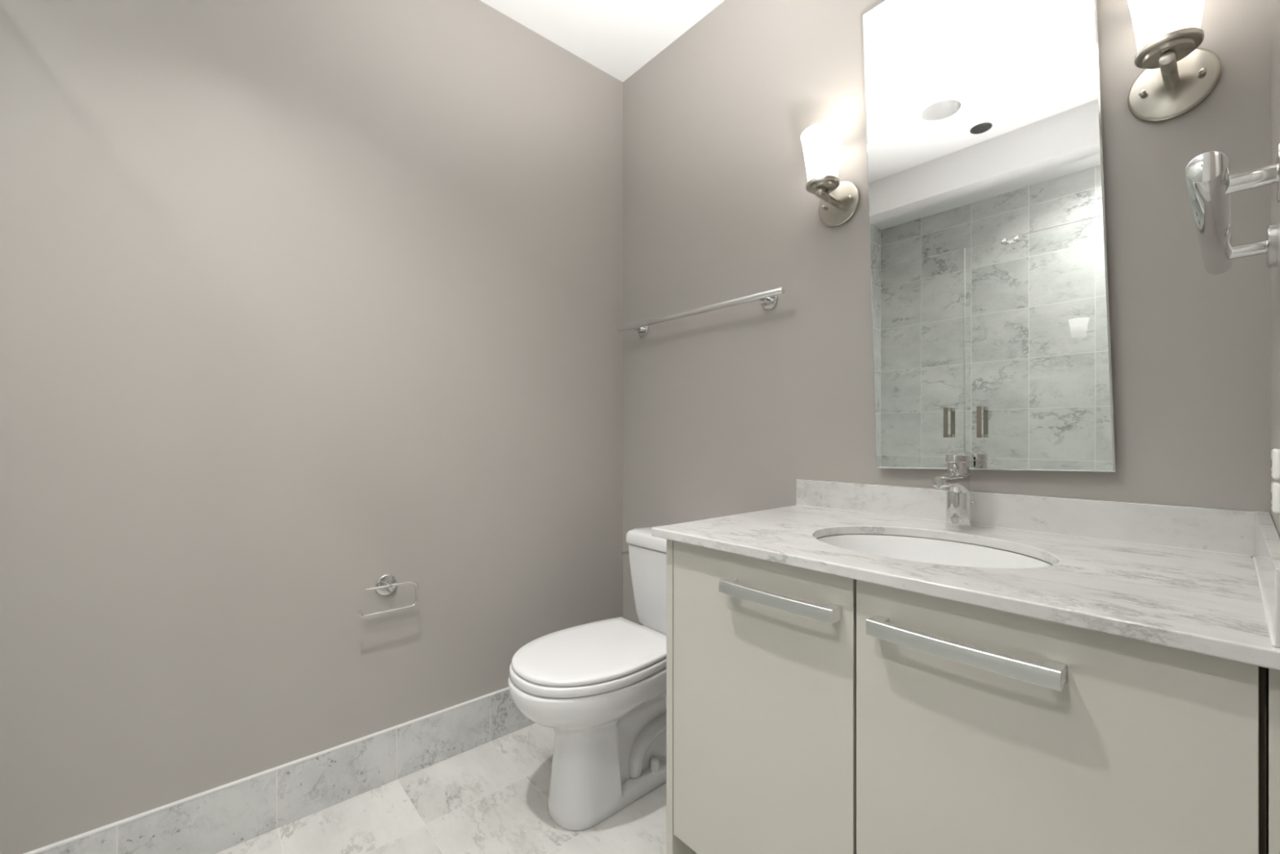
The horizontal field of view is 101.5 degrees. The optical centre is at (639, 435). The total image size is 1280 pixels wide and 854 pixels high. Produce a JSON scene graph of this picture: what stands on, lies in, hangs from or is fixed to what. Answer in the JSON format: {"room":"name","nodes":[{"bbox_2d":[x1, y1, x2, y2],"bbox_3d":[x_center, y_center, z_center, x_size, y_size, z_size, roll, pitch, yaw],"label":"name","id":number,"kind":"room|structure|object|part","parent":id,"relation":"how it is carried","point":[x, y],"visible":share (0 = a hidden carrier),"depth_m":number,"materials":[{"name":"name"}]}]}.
{"room":"bathroom","nodes":[
{"label":"bathroom","id":0,"kind":"room"},
{"bbox_2d":[0,0,622,853],"bbox_3d":[-0.722,-0.222,1.759,1.855,2.590,0.120,0,0,-41],"label":"wall","id":1,"kind":"structure","parent":0,"point":[304,304],"depth_m":1.43,"materials":[{"name":"grey paint"}]},
{"bbox_2d":[23,687,535,853],"bbox_3d":[-0.723,0.992,1.669,1.735,0.163,0.012,0,0,-41],"label":"baseboard","id":2,"kind":"structure","parent":1,"relation":"attached to","point":[214,820],"depth_m":1.46,"materials":[{"name":"stone"}]},
{"bbox_2d":[358,573,417,617],"bbox_3d":[-0.773,0.483,1.599,0.170,0.106,0.052,0,0,-41],"label":"toilet paper holder","id":3,"kind":"object","parent":1,"relation":"attached to","point":[385,584],"visible":1,"depth_m":1.60,"materials":[{"name":"silver metal"}]},
{"bbox_3d":[-0.768,0.458,1.598,0.013,0.013,0.042,0,0,-41],"label":"post","id":4,"kind":"part","parent":3,"relation":"part of","materials":[{"name":"silver metal"}]},
{"bbox_2d":[214,722,666,853],"bbox_3d":[-0.434,1.123,0.752,2.744,0.100,2.015,0,0,-41],"label":"floor","id":5,"kind":"structure","parent":0,"point":[491,797],"depth_m":1.46,"materials":[{"name":"stone"}]},
{"bbox_2d":[507,524,671,830],"bbox_3d":[-0.048,0.705,1.622,0.749,0.734,0.460,0,0,-41],"label":"toilet","id":6,"kind":"object","parent":5,"relation":"on","point":[600,686],"visible":0.76,"depth_m":1.47,"materials":[{"name":"white ceramic"}]},
{"bbox_3d":[-0.078,0.871,1.592,0.664,0.404,0.368,0,0,-41],"label":"bowl","id":7,"kind":"part","parent":6,"relation":"part of","materials":[{"name":"white ceramic"}]},
{"bbox_3d":[-0.146,0.652,1.534,0.473,0.024,0.370,0,0,-41],"label":"seat","id":8,"kind":"part","parent":6,"relation":"part of","materials":[{"name":"white plastic"}]},
{"bbox_3d":[-0.144,0.628,1.536,0.467,0.018,0.366,0,0,-41],"label":"lid","id":9,"kind":"part","parent":6,"relation":"part of","materials":[{"name":"white plastic"}]},
{"bbox_3d":[0.162,0.533,1.802,0.195,0.280,0.444,0,0,-41],"label":"tank","id":10,"kind":"part","parent":6,"relation":"part of","materials":[{"name":"white ceramic"}]},
{"bbox_3d":[0.160,0.365,1.800,0.201,0.054,0.456,0,0,-41],"label":"tank lid","id":11,"kind":"part","parent":6,"relation":"part of","materials":[{"name":"white ceramic"}]},
{"bbox_2d":[666,533,1279,853],"bbox_3d":[0.562,0.652,1.041,0.621,0.841,0.899,0,0,-41],"label":"vanity cabinet","id":12,"kind":"object","parent":5,"relation":"on","point":[808,711],"visible":0.93,"depth_m":0.78,"materials":[{"name":"grey paint"}]},
{"bbox_3d":[0.287,0.652,1.384,0.584,0.841,0.020,0,0,-41],"label":"panel","id":13,"kind":"part","parent":12,"relation":"part of","materials":[{"name":"grey paint"}]},
{"bbox_3d":[0.221,0.568,1.030,0.019,0.668,0.422,0,0,-41],"label":"door","id":14,"kind":"part","parent":12,"relation":"part of","materials":[{"name":"grey paint"}]},
{"bbox_3d":[0.247,0.298,0.958,0.037,0.024,0.240,0,0,-41],"label":"handle","id":15,"kind":"part","parent":12,"relation":"part of","materials":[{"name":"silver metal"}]},
{"bbox_2d":[651,505,1279,671],"bbox_3d":[0.559,0.221,1.054,0.610,0.020,0.924,0,0,-41],"label":"countertop","id":16,"kind":"structure","parent":12,"relation":"on","point":[1207,603],"depth_m":0.80,"materials":[{"name":"stone"}]},
{"bbox_2d":[817,533,1052,568],"bbox_3d":[0.554,0.314,1.029,0.354,0.164,0.437,0,0,-41],"label":"sink","id":17,"kind":"object","parent":16,"relation":"in","point":[904,548],"visible":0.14,"depth_m":1.17,"materials":[{"name":"white ceramic"}]},
{"bbox_2d":[932,454,973,529],"bbox_3d":[0.698,0.127,1.168,0.163,0.167,0.049,0,0,-41],"label":"faucet","id":18,"kind":"object","parent":16,"relation":"on","point":[956,482],"visible":1,"depth_m":1.17,"materials":[{"name":"silver metal"}]},
{"bbox_3d":[0.678,0.116,1.150,0.108,0.058,0.043,0,0,-41],"label":"spout","id":19,"kind":"part","parent":18,"relation":"part of","materials":[{"name":"silver metal"}]},
{"bbox_3d":[0.722,0.051,1.189,0.059,0.016,0.049,0,0,-41],"label":"lever","id":20,"kind":"part","parent":18,"relation":"part of","materials":[{"name":"silver metal"}]},
{"bbox_3d":[0.442,0.298,0.734,0.037,0.024,0.241,0,0,-41],"label":"handle","id":21,"kind":"part","parent":12,"relation":"part of","materials":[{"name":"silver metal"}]},
{"bbox_3d":[0.504,0.568,0.706,0.019,0.668,0.428,0,0,-41],"label":"door","id":22,"kind":"part","parent":12,"relation":"part of","materials":[{"name":"grey paint"}]},
{"bbox_2d":[480,0,724,82],"bbox_3d":[-0.434,-1.532,0.752,2.744,0.030,2.015,0,0,-41],"label":"ceiling","id":23,"kind":"structure","parent":0,"point":[618,37],"depth_m":1.92,"materials":[{"name":"white paint"}]},
{"bbox_2d":[622,0,1270,853],"bbox_3d":[0.555,-0.222,1.614,0.120,2.590,1.775,0,0,-41],"label":"wall","id":24,"kind":"structure","parent":0,"point":[725,409],"depth_m":1.54,"materials":[{"name":"grey paint"}]},
{"bbox_2d":[617,287,784,337],"bbox_3d":[0.191,-0.434,1.886,0.072,0.060,0.788,0,0,-41],"label":"towel bar","id":25,"kind":"object","parent":24,"relation":"attached to","point":[769,299],"visible":1,"depth_m":1.76,"materials":[{"name":"silver metal"}]},
{"bbox_3d":[-0.008,-0.434,2.118,0.048,0.017,0.017,0,0,-41],"label":"post","id":26,"kind":"part","parent":25,"relation":"part of","materials":[{"name":"silver metal"}]},
{"bbox_3d":[0.393,-0.434,1.658,0.048,0.017,0.017,0,0,-41],"label":"post","id":27,"kind":"part","parent":25,"relation":"part of","materials":[{"name":"silver metal"}]},
{"bbox_2d":[800,121,860,226],"bbox_3d":[0.517,-0.717,1.452,0.151,0.230,0.124,0,0,-41],"label":"wall sconce","id":28,"kind":"object","parent":24,"relation":"attached to","point":[822,142],"visible":1,"depth_m":1.42,"materials":[{"name":"white glass"}]},
{"bbox_3d":[0.503,-0.761,1.440,0.115,0.141,0.115,0,0,-41],"label":"lamp shade","id":29,"kind":"part","parent":28,"relation":"part of","materials":[{"name":"white glass"}]},
{"bbox_3d":[0.525,-0.664,1.459,0.104,0.021,0.021,0,0,-41],"label":"arm","id":30,"kind":"part","parent":28,"relation":"part of","materials":[{"name":"silver metal"}]},
{"bbox_2d":[862,0,1115,471],"bbox_3d":[0.785,-0.538,1.240,0.024,1.236,0.477,0,-2,-41],"label":"wall mirror","id":31,"kind":"object","parent":24,"relation":"attached to","point":[990,304],"visible":1,"depth_m":1.20,"materials":[{"name":"white mirror"}]},
{"bbox_2d":[795,479,1269,556],"bbox_3d":[0.782,0.171,1.245,0.022,0.079,0.918,0,0,-41],"label":"backsplash","id":32,"kind":"structure","parent":24,"relation":"attached to","point":[1211,530],"depth_m":1.10,"materials":[{"name":"stone"}]},
{"bbox_2d":[1127,0,1221,122],"bbox_3d":[0.957,-0.717,0.946,0.151,0.230,0.124,0,0,-41],"label":"wall sconce","id":33,"kind":"object","parent":24,"relation":"attached to","point":[1179,75],"visible":1,"depth_m":0.95,"materials":[{"name":"silver metal"}]},
{"bbox_3d":[0.944,-0.761,0.934,0.115,0.141,0.115,0,0,-41],"label":"lamp shade","id":34,"kind":"part","parent":33,"relation":"part of","materials":[{"name":"white glass"}]},
{"bbox_3d":[0.966,-0.664,0.954,0.104,0.021,0.021,0,0,-41],"label":"arm","id":35,"kind":"part","parent":33,"relation":"part of","materials":[{"name":"silver metal"}]},
{"bbox_2d":[1270,0,1279,537],"bbox_3d":[0.523,-0.222,0.330,1.855,2.590,0.120,0,0,-41],"label":"wall","id":36,"kind":"structure","parent":0,"point":[1274,4],"depth_m":0.81,"materials":[{"name":"grey paint"}]},
{"bbox_2d":[1184,142,1279,274],"bbox_3d":[0.753,-0.269,0.658,0.458,0.060,0.072,0,0,-41],"label":"towel bar","id":37,"kind":"object","parent":36,"relation":"attached to","point":[1210,184],"visible":1,"depth_m":0.58,"materials":[{"name":"silver metal"}]},
{"bbox_3d":[0.878,-0.269,0.759,0.019,0.019,0.042,0,0,-41],"label":"post","id":38,"kind":"part","parent":37,"relation":"part of","materials":[{"name":"silver metal"}]},
{"bbox_3d":[0.639,-0.269,0.551,0.019,0.019,0.042,0,0,-41],"label":"post","id":39,"kind":"part","parent":37,"relation":"part of","materials":[{"name":"silver metal"}]},
{"bbox_2d":[1253,511,1279,647],"bbox_3d":[0.852,0.171,0.710,0.580,0.079,0.020,0,0,-41],"label":"backsplash","id":40,"kind":"structure","parent":36,"relation":"attached to","point":[1266,559],"depth_m":0.63,"materials":[{"name":"stone"}]},
{"bbox_2d":[1271,448,1279,513],"bbox_3d":[0.712,0.050,0.582,0.070,0.115,0.012,0,0,-41],"label":"electrical outlet","id":41,"kind":"object","parent":36,"relation":"attached to","point":[1275,453],"visible":1,"depth_m":0.57,"materials":[{"name":"white plastic"}]},
{"bbox_2d":[1271,480,1279,513],"bbox_3d":[0.711,0.069,0.584,0.033,0.034,0.007,0,0,-41],"label":"receptacle","id":42,"kind":"object","parent":41,"relation":"attached to","point":[1275,486],"depth_m":0.57,"materials":[{"name":"white plastic"}]},
{"bbox_2d":[1271,448,1279,479],"bbox_3d":[0.711,0.032,0.584,0.033,0.034,0.007,0,0,-41],"label":"receptacle","id":43,"kind":"object","parent":41,"relation":"attached to","point":[1275,453],"depth_m":0.57,"materials":[{"name":"white plastic"}]}
]}

